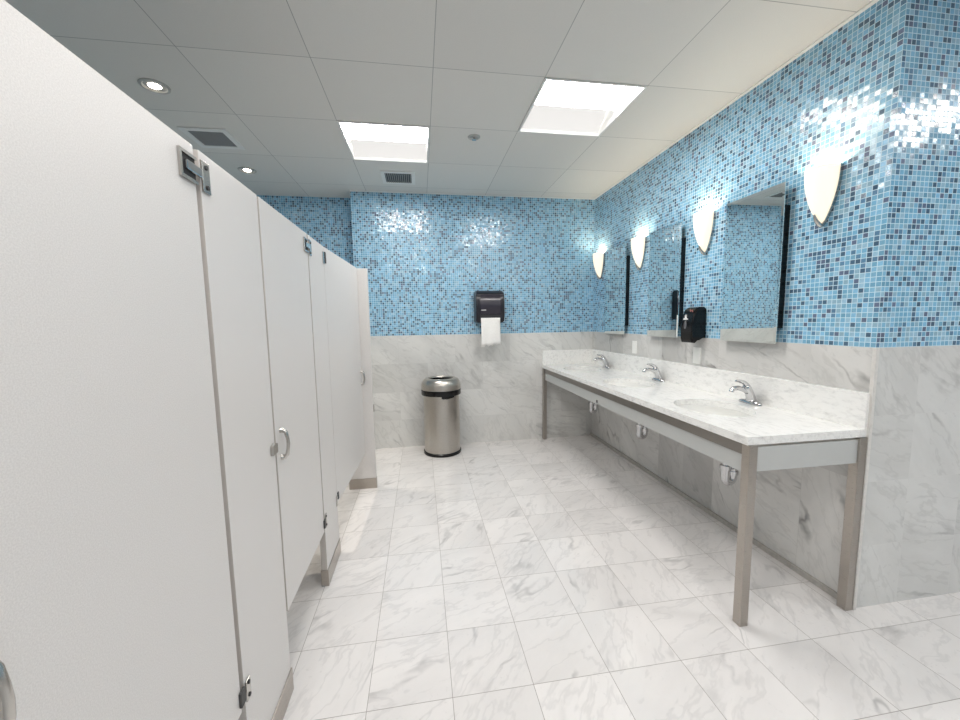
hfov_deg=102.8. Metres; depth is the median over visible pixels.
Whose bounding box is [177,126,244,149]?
ceiling vent
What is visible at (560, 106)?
ceiling light
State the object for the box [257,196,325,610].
door
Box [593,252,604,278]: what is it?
wall sconce
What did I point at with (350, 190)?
trim
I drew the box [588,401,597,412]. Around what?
trap
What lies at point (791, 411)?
countertop
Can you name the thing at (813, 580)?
baseboard
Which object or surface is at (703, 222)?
wall sconce
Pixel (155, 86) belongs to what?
recessed light
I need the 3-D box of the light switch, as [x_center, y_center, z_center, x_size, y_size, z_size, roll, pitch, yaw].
[1.431,-0.118,3.551,0.010,0.118,0.074,-2,6,-9]
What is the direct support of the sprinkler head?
attached to the ceiling
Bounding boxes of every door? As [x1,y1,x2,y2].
[0,0,246,719]
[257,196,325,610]
[323,247,364,500]
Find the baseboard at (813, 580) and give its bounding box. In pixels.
[590,433,836,599]
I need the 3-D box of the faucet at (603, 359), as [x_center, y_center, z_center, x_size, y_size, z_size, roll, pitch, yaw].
[1.273,0.011,3.945,0.169,0.145,0.141,-5,7,-35]
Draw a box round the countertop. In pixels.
[542,349,869,445]
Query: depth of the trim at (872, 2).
2.14 m
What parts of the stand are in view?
leg, rail, leg, rail, leg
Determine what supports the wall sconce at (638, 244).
attached to the wall at (877, 97)
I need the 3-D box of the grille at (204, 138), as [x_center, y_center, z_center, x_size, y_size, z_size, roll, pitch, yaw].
[-1.899,-1.578,2.728,0.224,0.006,0.224,-2,6,-9]
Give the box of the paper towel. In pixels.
[481,318,500,346]
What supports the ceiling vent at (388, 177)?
in the ceiling
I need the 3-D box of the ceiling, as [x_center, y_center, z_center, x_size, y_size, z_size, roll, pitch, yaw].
[1.109,-1.451,0.993,7.020,0.001,7.300,-2,6,-9]
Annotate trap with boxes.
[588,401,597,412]
[636,423,647,438]
[720,463,738,485]
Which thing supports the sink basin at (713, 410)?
in the countertop
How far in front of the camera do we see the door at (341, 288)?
2.51 m
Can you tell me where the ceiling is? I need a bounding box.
[5,0,871,198]
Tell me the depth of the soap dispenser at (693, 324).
2.65 m
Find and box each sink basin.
[608,382,650,386]
[678,404,750,416]
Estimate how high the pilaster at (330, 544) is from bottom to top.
1.787 m
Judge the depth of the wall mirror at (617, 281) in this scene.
3.74 m
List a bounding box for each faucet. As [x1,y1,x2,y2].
[593,354,609,368]
[642,363,664,381]
[729,380,762,405]
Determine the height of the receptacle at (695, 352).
0.070 m
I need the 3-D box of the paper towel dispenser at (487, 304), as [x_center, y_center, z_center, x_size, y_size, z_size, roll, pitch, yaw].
[0.098,-0.571,4.098,0.304,0.338,0.202,-2,6,-9]
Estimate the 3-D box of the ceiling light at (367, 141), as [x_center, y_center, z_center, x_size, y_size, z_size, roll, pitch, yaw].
[-0.689,-1.691,2.857,0.609,0.166,0.609,-2,6,-9]
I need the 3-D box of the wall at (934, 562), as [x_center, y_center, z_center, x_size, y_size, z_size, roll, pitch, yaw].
[3.203,-0.262,2.029,2.444,2.740,0.300,-2,6,-9]
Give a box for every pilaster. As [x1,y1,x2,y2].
[193,149,293,719]
[307,234,340,586]
[349,268,377,489]
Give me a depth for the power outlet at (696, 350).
2.74 m
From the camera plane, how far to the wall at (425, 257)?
4.17 m
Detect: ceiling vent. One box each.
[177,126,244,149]
[380,171,414,184]
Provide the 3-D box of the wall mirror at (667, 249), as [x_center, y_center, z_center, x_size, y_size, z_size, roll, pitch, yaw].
[1.474,-0.611,3.044,0.046,0.850,0.394,-2,6,-9]
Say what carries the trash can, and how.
on the floor
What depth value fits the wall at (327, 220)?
4.07 m
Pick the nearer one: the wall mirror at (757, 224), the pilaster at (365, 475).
the wall mirror at (757, 224)
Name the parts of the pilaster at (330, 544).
hinge plate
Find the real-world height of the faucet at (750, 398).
0.145 m
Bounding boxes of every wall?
[257,195,353,265]
[350,192,594,448]
[591,0,959,607]
[905,83,959,599]
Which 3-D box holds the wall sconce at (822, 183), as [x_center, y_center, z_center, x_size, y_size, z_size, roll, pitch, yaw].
[1.624,-0.779,1.846,0.100,0.276,0.142,-2,6,-9]
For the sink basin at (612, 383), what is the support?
in the countertop
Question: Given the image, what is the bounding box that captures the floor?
[283,435,959,719]
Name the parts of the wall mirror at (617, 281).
backing frame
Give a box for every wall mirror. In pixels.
[605,243,629,333]
[647,222,685,337]
[720,182,790,343]
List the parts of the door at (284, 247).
handle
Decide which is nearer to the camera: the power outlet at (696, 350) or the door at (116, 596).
the door at (116, 596)
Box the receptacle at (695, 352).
[694,351,697,360]
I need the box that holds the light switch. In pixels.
[632,341,636,353]
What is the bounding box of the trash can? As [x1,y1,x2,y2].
[421,375,460,457]
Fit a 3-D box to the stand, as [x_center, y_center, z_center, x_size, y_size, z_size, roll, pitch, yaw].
[1.221,0.625,3.067,0.593,0.824,2.788,-2,6,-9]
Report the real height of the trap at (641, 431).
0.300 m
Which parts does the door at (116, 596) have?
handle, pivot arm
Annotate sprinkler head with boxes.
[468,134,479,140]
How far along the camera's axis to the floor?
1.76 m
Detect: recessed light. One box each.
[137,78,170,93]
[237,167,256,173]
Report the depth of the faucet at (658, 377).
3.07 m
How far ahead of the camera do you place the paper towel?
4.03 m
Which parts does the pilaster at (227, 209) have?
hinge plate, hinge plate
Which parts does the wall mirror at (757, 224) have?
backing frame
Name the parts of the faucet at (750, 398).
spout, lever, deck plate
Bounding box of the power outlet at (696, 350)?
[693,347,700,363]
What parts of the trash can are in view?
lid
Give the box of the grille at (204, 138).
[188,131,236,146]
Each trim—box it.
[350,190,592,199]
[593,0,878,199]
[852,348,879,609]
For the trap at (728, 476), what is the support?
attached to the sink basin at (713, 410)
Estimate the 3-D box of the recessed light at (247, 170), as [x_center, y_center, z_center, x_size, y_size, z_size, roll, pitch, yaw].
[-2.008,-1.634,3.306,0.144,0.010,0.144,-2,6,-9]
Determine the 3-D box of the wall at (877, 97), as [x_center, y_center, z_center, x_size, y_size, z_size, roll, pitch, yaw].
[1.623,-0.365,3.268,0.300,2.740,3.240,-2,6,-9]
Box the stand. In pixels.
[542,368,867,626]
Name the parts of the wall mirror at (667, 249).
backing frame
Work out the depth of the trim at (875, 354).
1.70 m
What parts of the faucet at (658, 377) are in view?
spout, deck plate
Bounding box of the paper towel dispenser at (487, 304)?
[474,291,504,322]
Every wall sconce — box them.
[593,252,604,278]
[631,237,646,269]
[693,211,715,254]
[804,163,843,227]
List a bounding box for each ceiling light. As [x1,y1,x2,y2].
[337,120,429,162]
[518,77,647,136]
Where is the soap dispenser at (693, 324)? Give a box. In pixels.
[681,307,705,342]
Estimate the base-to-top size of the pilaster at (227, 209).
1.787 m
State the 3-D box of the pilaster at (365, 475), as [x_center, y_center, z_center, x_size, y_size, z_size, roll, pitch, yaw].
[-0.978,0.173,3.090,0.224,1.787,0.038,-2,6,-9]

